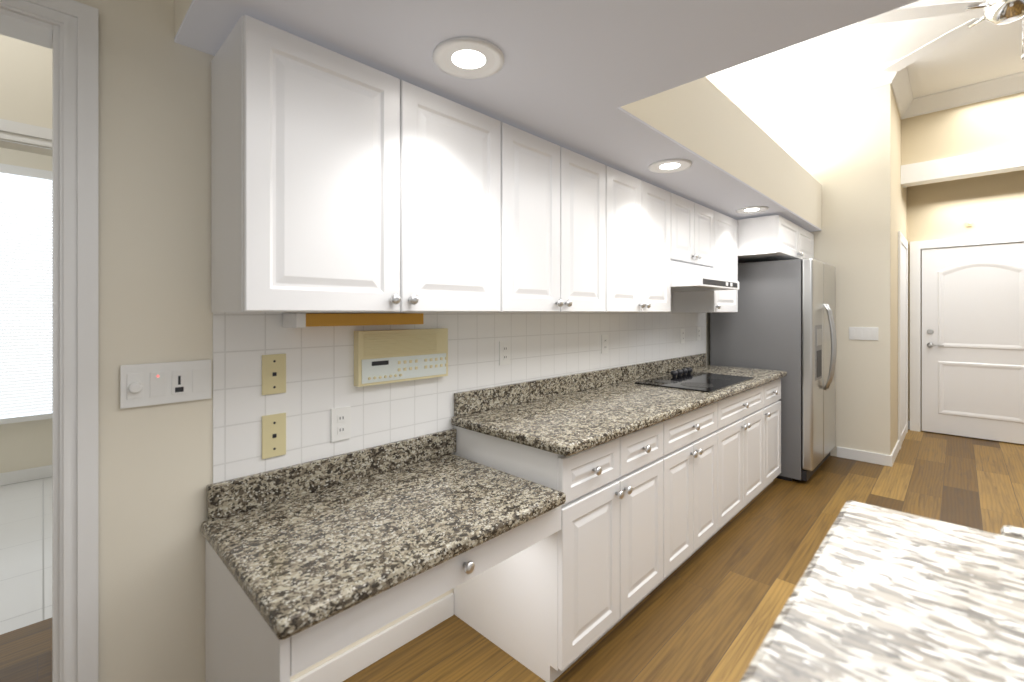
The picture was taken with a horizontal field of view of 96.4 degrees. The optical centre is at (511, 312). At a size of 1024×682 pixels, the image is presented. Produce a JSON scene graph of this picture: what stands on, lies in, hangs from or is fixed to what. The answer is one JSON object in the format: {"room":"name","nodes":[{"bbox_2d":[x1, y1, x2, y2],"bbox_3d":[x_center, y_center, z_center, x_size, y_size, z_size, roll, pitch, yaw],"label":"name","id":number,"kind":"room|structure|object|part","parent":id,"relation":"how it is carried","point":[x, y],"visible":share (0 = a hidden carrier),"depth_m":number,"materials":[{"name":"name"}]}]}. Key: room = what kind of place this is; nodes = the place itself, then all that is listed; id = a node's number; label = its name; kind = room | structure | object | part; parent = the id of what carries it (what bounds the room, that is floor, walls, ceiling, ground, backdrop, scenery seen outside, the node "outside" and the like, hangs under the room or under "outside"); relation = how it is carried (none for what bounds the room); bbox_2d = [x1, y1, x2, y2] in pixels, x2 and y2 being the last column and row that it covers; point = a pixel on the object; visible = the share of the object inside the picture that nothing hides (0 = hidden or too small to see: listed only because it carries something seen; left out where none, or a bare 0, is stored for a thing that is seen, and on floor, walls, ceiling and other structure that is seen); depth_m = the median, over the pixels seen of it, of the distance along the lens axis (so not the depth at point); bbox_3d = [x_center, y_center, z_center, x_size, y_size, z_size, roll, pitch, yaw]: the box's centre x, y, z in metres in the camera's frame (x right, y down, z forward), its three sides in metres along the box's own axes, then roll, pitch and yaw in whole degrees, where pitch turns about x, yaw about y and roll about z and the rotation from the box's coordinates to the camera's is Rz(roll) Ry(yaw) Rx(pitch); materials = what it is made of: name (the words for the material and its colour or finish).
{"room":"kitchen","nodes":[
{"label":"kitchen","id":0,"kind":"room"},
{"bbox_2d":[0,477,51,634],"bbox_3d":[-3.446,1.356,3.220,3.770,0.048,6.200,0,0,44],"label":"floor","id":1,"kind":"structure","parent":0,"point":[25,553],"depth_m":2.53,"materials":[{"name":"white tile"}]},
{"bbox_2d":[0,465,51,485],"bbox_3d":[-4.327,1.282,3.101,0.014,0.095,4.800,0,0,44],"label":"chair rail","id":2,"kind":"structure","parent":1,"relation":"on","point":[12,477],"depth_m":3.60,"materials":[{"name":"white wood"}]},
{"bbox_2d":[0,34,51,472],"bbox_3d":[-2.628,-0.170,1.445,0.120,3.000,4.800,0,0,44],"label":"wall","id":3,"kind":"structure","parent":0,"point":[25,82],"depth_m":1.93,"materials":[{"name":"beige paint"}]},
{"bbox_2d":[0,163,51,423],"bbox_3d":[-4.118,-0.130,3.281,0.059,2.020,2.130,0,0,44],"label":"window blinds","id":4,"kind":"object","parent":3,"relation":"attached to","point":[25,293],"depth_m":3.58,"materials":[{"name":"white"}]},
{"bbox_2d":[0,119,51,149],"bbox_3d":[-2.310,0.268,1.672,0.018,2.125,1.200,0,0,44],"label":"window trim","id":5,"kind":"structure","parent":3,"relation":"attached to","point":[24,134],"depth_m":1.93,"materials":[{"name":"white wood"}]},
{"bbox_2d":[52,0,741,681],"bbox_3d":[-0.518,-0.400,1.846,0.120,3.460,8.320,0,0,44],"label":"wall","id":6,"kind":"structure","parent":0,"point":[154,232],"depth_m":1.27,"materials":[{"name":"beige paint"}]},
{"bbox_2d":[0,0,97,681],"bbox_3d":[-1.475,0.275,0.852,0.138,2.110,1.040,0,0,44],"label":"door frame","id":7,"kind":"structure","parent":6,"relation":"attached to","point":[76,22],"depth_m":1.15,"materials":[{"name":"white wood"}]},
{"bbox_2d":[120,360,210,408],"bbox_3d":[-0.963,0.195,1.279,0.023,0.114,0.202,0,0,44],"label":"light switch","id":8,"kind":"object","parent":6,"relation":"attached to","point":[148,384],"visible":1,"depth_m":1.26,"materials":[{"name":"white plastic"}]},
{"bbox_2d":[211,15,500,312],"bbox_3d":[-0.457,-0.375,1.563,0.352,0.750,0.898,0,0,44],"label":"upper cabinet","id":9,"kind":"object","parent":6,"relation":"attached to","point":[340,183],"visible":1,"depth_m":1.33,"materials":[{"name":"white wood"}]},
{"bbox_2d":[282,313,422,327],"bbox_3d":[-0.547,0.025,1.637,0.119,0.047,0.478,0,0,44],"label":"under-cabinet light","id":10,"kind":"object","parent":9,"relation":"attached to","point":[297,320],"visible":1,"depth_m":1.55,"materials":[{"name":"yellow plastic"}]},
{"bbox_2d":[291,593,453,681],"bbox_3d":[-0.665,1.282,1.600,0.014,0.095,1.162,0,0,44],"label":"baseboard","id":11,"kind":"structure","parent":6,"relation":"attached to","point":[347,664],"depth_m":1.76,"materials":[{"name":"white wood"}]},
{"bbox_2d":[213,292,705,483],"bbox_3d":[0.408,0.145,2.707,0.004,0.970,3.734,0,0,44],"label":"tile backsplash","id":12,"kind":"structure","parent":6,"relation":"attached to","point":[319,373],"depth_m":1.76,"materials":[{"name":"white tile"}]},
{"bbox_2d":[262,354,285,394],"bbox_3d":[-0.772,0.200,1.486,0.008,0.128,0.072,0,0,44],"label":"phone jack","id":13,"kind":"object","parent":12,"relation":"attached to","point":[273,373],"visible":1,"depth_m":1.48,"materials":[{"name":"beige plastic"}]},
{"bbox_2d":[262,413,285,458],"bbox_3d":[-0.772,0.400,1.486,0.008,0.137,0.072,0,0,44],"label":"phone jack","id":14,"kind":"object","parent":12,"relation":"attached to","point":[273,435],"visible":1,"depth_m":1.48,"materials":[{"name":"beige plastic"}]},
{"bbox_2d":[331,406,350,441],"bbox_3d":[-0.615,0.401,1.647,0.008,0.116,0.072,0,0,44],"label":"electrical outlet","id":15,"kind":"object","parent":12,"relation":"attached to","point":[340,423],"visible":1,"depth_m":1.64,"materials":[{"name":"white plastic"}]},
{"bbox_2d":[354,328,447,386],"bbox_3d":[-0.424,0.169,1.815,0.046,0.202,0.407,0,0,44],"label":"intercom","id":16,"kind":"object","parent":12,"relation":"attached to","point":[385,356],"visible":1,"depth_m":1.78,"materials":[{"name":"beige plastic"}]},
{"bbox_2d":[499,341,509,364],"bbox_3d":[-0.035,0.198,2.242,0.008,0.116,0.072,0,0,44],"label":"electrical outlet","id":17,"kind":"object","parent":12,"relation":"attached to","point":[504,352],"visible":1,"depth_m":2.24,"materials":[{"name":"white plastic"}]},
{"bbox_2d":[601,335,607,353],"bbox_3d":[0.584,0.198,2.877,0.008,0.116,0.072,0,0,44],"label":"electrical outlet","id":18,"kind":"object","parent":12,"relation":"attached to","point":[604,343],"visible":1,"depth_m":2.87,"materials":[{"name":"white plastic"}]},
{"bbox_2d":[680,329,684,342],"bbox_3d":[1.378,0.189,3.691,0.008,0.116,0.072,0,0,44],"label":"electrical outlet","id":19,"kind":"object","parent":12,"relation":"attached to","point":[682,335],"visible":1,"depth_m":3.68,"materials":[{"name":"white plastic"}]},
{"bbox_2d":[697,327,700,339],"bbox_3d":[1.599,0.180,3.918,0.008,0.116,0.072,0,0,44],"label":"electrical outlet","id":20,"kind":"object","parent":12,"relation":"attached to","point":[698,333],"visible":1,"depth_m":3.91,"materials":[{"name":"white plastic"}]},
{"bbox_2d":[498,122,605,312],"bbox_3d":[0.116,-0.375,2.151,0.352,0.750,0.736,0,0,44],"label":"upper cabinet","id":21,"kind":"object","parent":6,"relation":"attached to","point":[553,227],"visible":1,"depth_m":2.00,"materials":[{"name":"white wood"}]},
{"bbox_2d":[603,166,670,312],"bbox_3d":[0.629,-0.375,2.677,0.352,0.750,0.726,0,0,44],"label":"upper cabinet","id":22,"kind":"object","parent":6,"relation":"attached to","point":[638,245],"visible":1,"depth_m":2.53,"materials":[{"name":"white wood"}]},
{"bbox_2d":[671,193,713,266],"bbox_3d":[1.128,-0.542,3.189,0.352,0.415,0.696,0,0,44],"label":"upper cabinet","id":23,"kind":"object","parent":6,"relation":"attached to","point":[692,232],"visible":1,"depth_m":3.06,"materials":[{"name":"white wood"}]},
{"bbox_2d":[671,260,738,291],"bbox_3d":[1.181,-0.245,3.137,0.500,0.176,0.694,0,0,44],"label":"range hood","id":24,"kind":"object","parent":23,"relation":"attached to","point":[685,277],"visible":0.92,"depth_m":2.89,"materials":[{"name":"white metal"}]},
{"bbox_2d":[672,211,737,312],"bbox_3d":[1.549,-0.375,3.620,0.352,0.750,0.501,0,0,44],"label":"upper cabinet","id":25,"kind":"object","parent":6,"relation":"attached to","point":[725,252],"visible":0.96,"depth_m":3.49,"materials":[{"name":"white wood"}]},
{"bbox_2d":[738,215,813,262],"bbox_3d":[2.246,-0.605,4.125,0.646,0.290,1.187,0,0,44],"label":"upper cabinet","id":26,"kind":"object","parent":6,"relation":"attached to","point":[770,238],"visible":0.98,"depth_m":3.65,"materials":[{"name":"white wood"}]},
{"bbox_2d":[0,429,1023,681],"bbox_3d":[2.586,1.355,1.529,7.230,0.050,12.200,0,0,44],"label":"floor","id":27,"kind":"structure","parent":0,"point":[710,609],"depth_m":2.23,"materials":[{"name":"brown wood"}]},
{"bbox_2d":[205,506,560,681],"bbox_3d":[-0.355,0.991,1.463,0.636,0.679,0.927,0,0,44],"label":"desk unit","id":28,"kind":"object","parent":27,"relation":"on","point":[243,643],"visible":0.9,"depth_m":1.15,"materials":[{"name":"white wood"}]},
{"bbox_2d":[201,429,565,639],"bbox_3d":[-0.357,0.580,1.455,0.643,0.140,0.942,0,0,44],"label":"countertop","id":29,"kind":"structure","parent":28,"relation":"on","point":[297,548],"depth_m":1.34,"materials":[{"name":"stone"}]},
{"bbox_2d":[454,422,662,681],"bbox_3d":[0.239,0.913,2.072,0.636,0.834,0.769,0,0,44],"label":"base cabinet","id":30,"kind":"object","parent":27,"relation":"on","point":[579,584],"visible":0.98,"depth_m":1.77,"materials":[{"name":"white wood"}]},
{"bbox_2d":[653,402,716,589],"bbox_3d":[0.744,0.913,2.591,0.636,0.834,0.671,0,0,44],"label":"base cabinet","id":31,"kind":"object","parent":27,"relation":"on","point":[689,457],"visible":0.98,"depth_m":2.35,"materials":[{"name":"white wood"}]},
{"bbox_2d":[708,385,763,539],"bbox_3d":[1.285,0.913,3.146,0.636,0.834,0.871,0,0,44],"label":"base cabinet","id":32,"kind":"object","parent":27,"relation":"on","point":[740,451],"visible":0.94,"depth_m":2.90,"materials":[{"name":"white wood"}]},
{"bbox_2d":[451,353,786,456],"bbox_3d":[0.932,0.425,2.778,0.643,0.140,2.790,0,0,44],"label":"countertop","id":33,"kind":"structure","parent":32,"relation":"on","point":[568,415],"depth_m":2.21,"materials":[{"name":"stone"}]},
{"bbox_2d":[635,367,753,392],"bbox_3d":[1.225,0.428,3.037,0.475,0.052,0.780,0,0,44],"label":"cooktop","id":34,"kind":"object","parent":33,"relation":"in","point":[687,378],"visible":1,"depth_m":3.00,"materials":[{"name":"black glass"}]},
{"bbox_2d":[756,378,780,495],"bbox_3d":[1.745,0.913,3.618,0.636,0.834,0.440,0,0,44],"label":"base cabinet","id":35,"kind":"object","parent":27,"relation":"on","point":[771,408],"visible":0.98,"depth_m":3.41,"materials":[{"name":"white wood"}]},
{"bbox_2d":[710,258,836,480],"bbox_3d":[2.373,0.455,4.062,0.847,1.750,0.930,0,0,44],"label":"fridge","id":36,"kind":"object","parent":27,"relation":"on","point":[782,318],"visible":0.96,"depth_m":3.66,"materials":[{"name":"grey metal"}]},
{"bbox_3d":[2.591,0.400,3.850,0.074,1.640,0.926,0,0,44],"label":"door","id":37,"kind":"part","parent":36,"relation":"part of","materials":[{"name":"silver metal"}]},
{"bbox_3d":[2.516,0.280,3.662,0.083,0.709,0.357,0,0,44],"label":"handle","id":38,"kind":"part","parent":36,"relation":"part of","materials":[{"name":"silver metal"}]},
{"bbox_2d":[740,500,1023,681],"bbox_3d":[0.110,0.873,-0.330,0.982,0.914,2.980,0,0,44],"label":"kitchen island","id":39,"kind":"object","parent":27,"relation":"on","point":[880,594],"visible":1,"depth_m":0.64,"materials":[{"name":"white stone"}]},
{"bbox_2d":[174,0,918,231],"bbox_3d":[2.881,-0.985,0.949,5.999,0.430,4.857,0,0,44],"label":"ceiling","id":40,"kind":"structure","parent":0,"point":[574,75],"depth_m":1.40,"materials":[{"name":"grey paint"}]},
{"bbox_2d":[433,37,503,78],"bbox_3d":[-0.131,-0.764,1.384,0.216,0.010,0.216,0,0,44],"label":"recessed light","id":41,"kind":"object","parent":40,"relation":"in","point":[468,57],"visible":1,"depth_m":1.37,"materials":[{"name":"white"}]},
{"bbox_2d":[648,159,691,172],"bbox_3d":[0.825,-0.764,2.394,0.216,0.010,0.216,0,0,44],"label":"recessed light","id":42,"kind":"object","parent":40,"relation":"in","point":[669,165],"visible":0.98,"depth_m":2.38,"materials":[{"name":"white metal"}]},
{"bbox_2d":[736,206,768,212],"bbox_3d":[1.788,-0.764,3.410,0.216,0.010,0.216,0,0,44],"label":"recessed light","id":43,"kind":"object","parent":40,"relation":"in","point":[753,209],"visible":1,"depth_m":3.39,"materials":[{"name":"white plastic"}]},
{"bbox_2d":[754,84,889,455],"bbox_3d":[2.851,-0.400,4.372,1.180,3.460,0.002,0,0,44],"label":"wall","id":44,"kind":"structure","parent":0,"point":[838,149],"depth_m":4.13,"materials":[{"name":"beige paint"}]},
{"bbox_2d":[741,58,908,120],"bbox_3d":[2.852,-2.055,4.300,1.279,0.150,0.100,0,0,44],"label":"crown molding","id":45,"kind":"structure","parent":44,"relation":"attached to","point":[872,77],"depth_m":4.23,"materials":[{"name":"white"}]},
{"bbox_2d":[837,446,887,465],"bbox_3d":[3.126,1.282,4.095,0.360,0.095,0.017,0,0,44],"label":"baseboard","id":46,"kind":"structure","parent":44,"relation":"attached to","point":[853,454],"depth_m":4.08,"materials":[{"name":"white wood"}]},
{"bbox_2d":[849,327,877,339],"bbox_3d":[3.136,0.188,4.084,0.199,0.113,0.009,0,0,44],"label":"light switch","id":47,"kind":"object","parent":44,"relation":"attached to","point":[863,333],"visible":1,"depth_m":4.08,"materials":[{"name":"white plastic"}]},
{"bbox_2d":[709,0,1023,105],"bbox_3d":[2.984,-2.155,1.141,6.120,0.050,12.200,0,0,44],"label":"ceiling","id":48,"kind":"structure","parent":0,"point":[984,51],"depth_m":3.82,"materials":[{"name":"white paint"}]},
{"bbox_2d":[857,0,1023,71],"bbox_3d":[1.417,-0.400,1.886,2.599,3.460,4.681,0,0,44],"label":"ceiling fan","id":49,"kind":"object","parent":48,"relation":"hanging from","point":[999,12],"visible":0.98,"depth_m":2.77,"materials":[{"name":"white"}]},
{"bbox_2d":[890,84,906,454],"bbox_3d":[3.430,-0.400,5.051,1.300,3.460,1.778,0,0,44],"label":"wall","id":50,"kind":"structure","parent":0,"point":[898,207],"depth_m":4.22,"materials":[{"name":"beige paint"}]},
{"bbox_2d":[888,421,909,466],"bbox_3d":[3.904,1.282,4.578,0.040,0.095,1.794,0,0,44],"label":"baseboard","id":51,"kind":"structure","parent":50,"relation":"attached to","point":[891,458],"depth_m":4.25,"materials":[{"name":"white wood"}]},
{"bbox_2d":[898,231,907,448],"bbox_3d":[4.083,0.270,4.776,0.019,2.120,0.940,0,0,44],"label":"door frame","id":52,"kind":"structure","parent":50,"relation":"attached to","point":[902,331],"depth_m":4.74,"materials":[{"name":"white wood"}]},
{"bbox_2d":[891,81,916,117],"bbox_3d":[3.637,-2.055,4.261,0.100,0.150,0.900,0,0,44],"label":"crown molding","id":53,"kind":"structure","parent":50,"relation":"attached to","point":[908,105],"depth_m":4.41,"materials":[{"name":"white"}]},
{"bbox_2d":[901,92,1023,164],"bbox_3d":[5.116,-1.815,3.686,3.019,0.630,0.120,0,0,44],"label":"wall","id":54,"kind":"structure","parent":0,"point":[991,124],"depth_m":4.37,"materials":[{"name":"beige paint"}]},
{"bbox_2d":[901,145,1023,187],"bbox_3d":[5.109,-1.405,3.678,3.019,0.189,0.180,0,0,44],"label":"trim","id":55,"kind":"structure","parent":54,"relation":"attached to","point":[998,161],"depth_m":4.35,"materials":[{"name":"white wood"}]},
{"bbox_2d":[901,71,1023,118],"bbox_3d":[5.039,-2.055,3.607,3.020,0.150,0.100,0,0,44],"label":"crown molding","id":56,"kind":"structure","parent":54,"relation":"attached to","point":[1011,84],"depth_m":4.30,"materials":[{"name":"white"}]},
{"bbox_2d":[907,170,1023,444],"bbox_3d":[5.173,-0.400,4.677,4.320,3.460,0.120,0,0,44],"label":"wall","id":57,"kind":"structure","parent":0,"point":[992,204],"depth_m":4.92,"materials":[{"name":"beige paint"}]},
{"bbox_2d":[910,232,1023,443],"bbox_3d":[4.898,0.265,4.788,1.110,2.130,0.102,0,0,44],"label":"front door","id":58,"kind":"structure","parent":57,"relation":"in","point":[972,340],"depth_m":4.84,"materials":[{"name":"white wood"}]},
{"bbox_2d":[966,221,972,225],"bbox_3d":[4.867,-0.945,4.871,0.050,0.050,0.028,0,0,44],"label":"sensor","id":59,"kind":"object","parent":57,"relation":"attached to","point":[969,223],"visible":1,"depth_m":4.86,"materials":[{"name":"beige plastic"}]}
]}

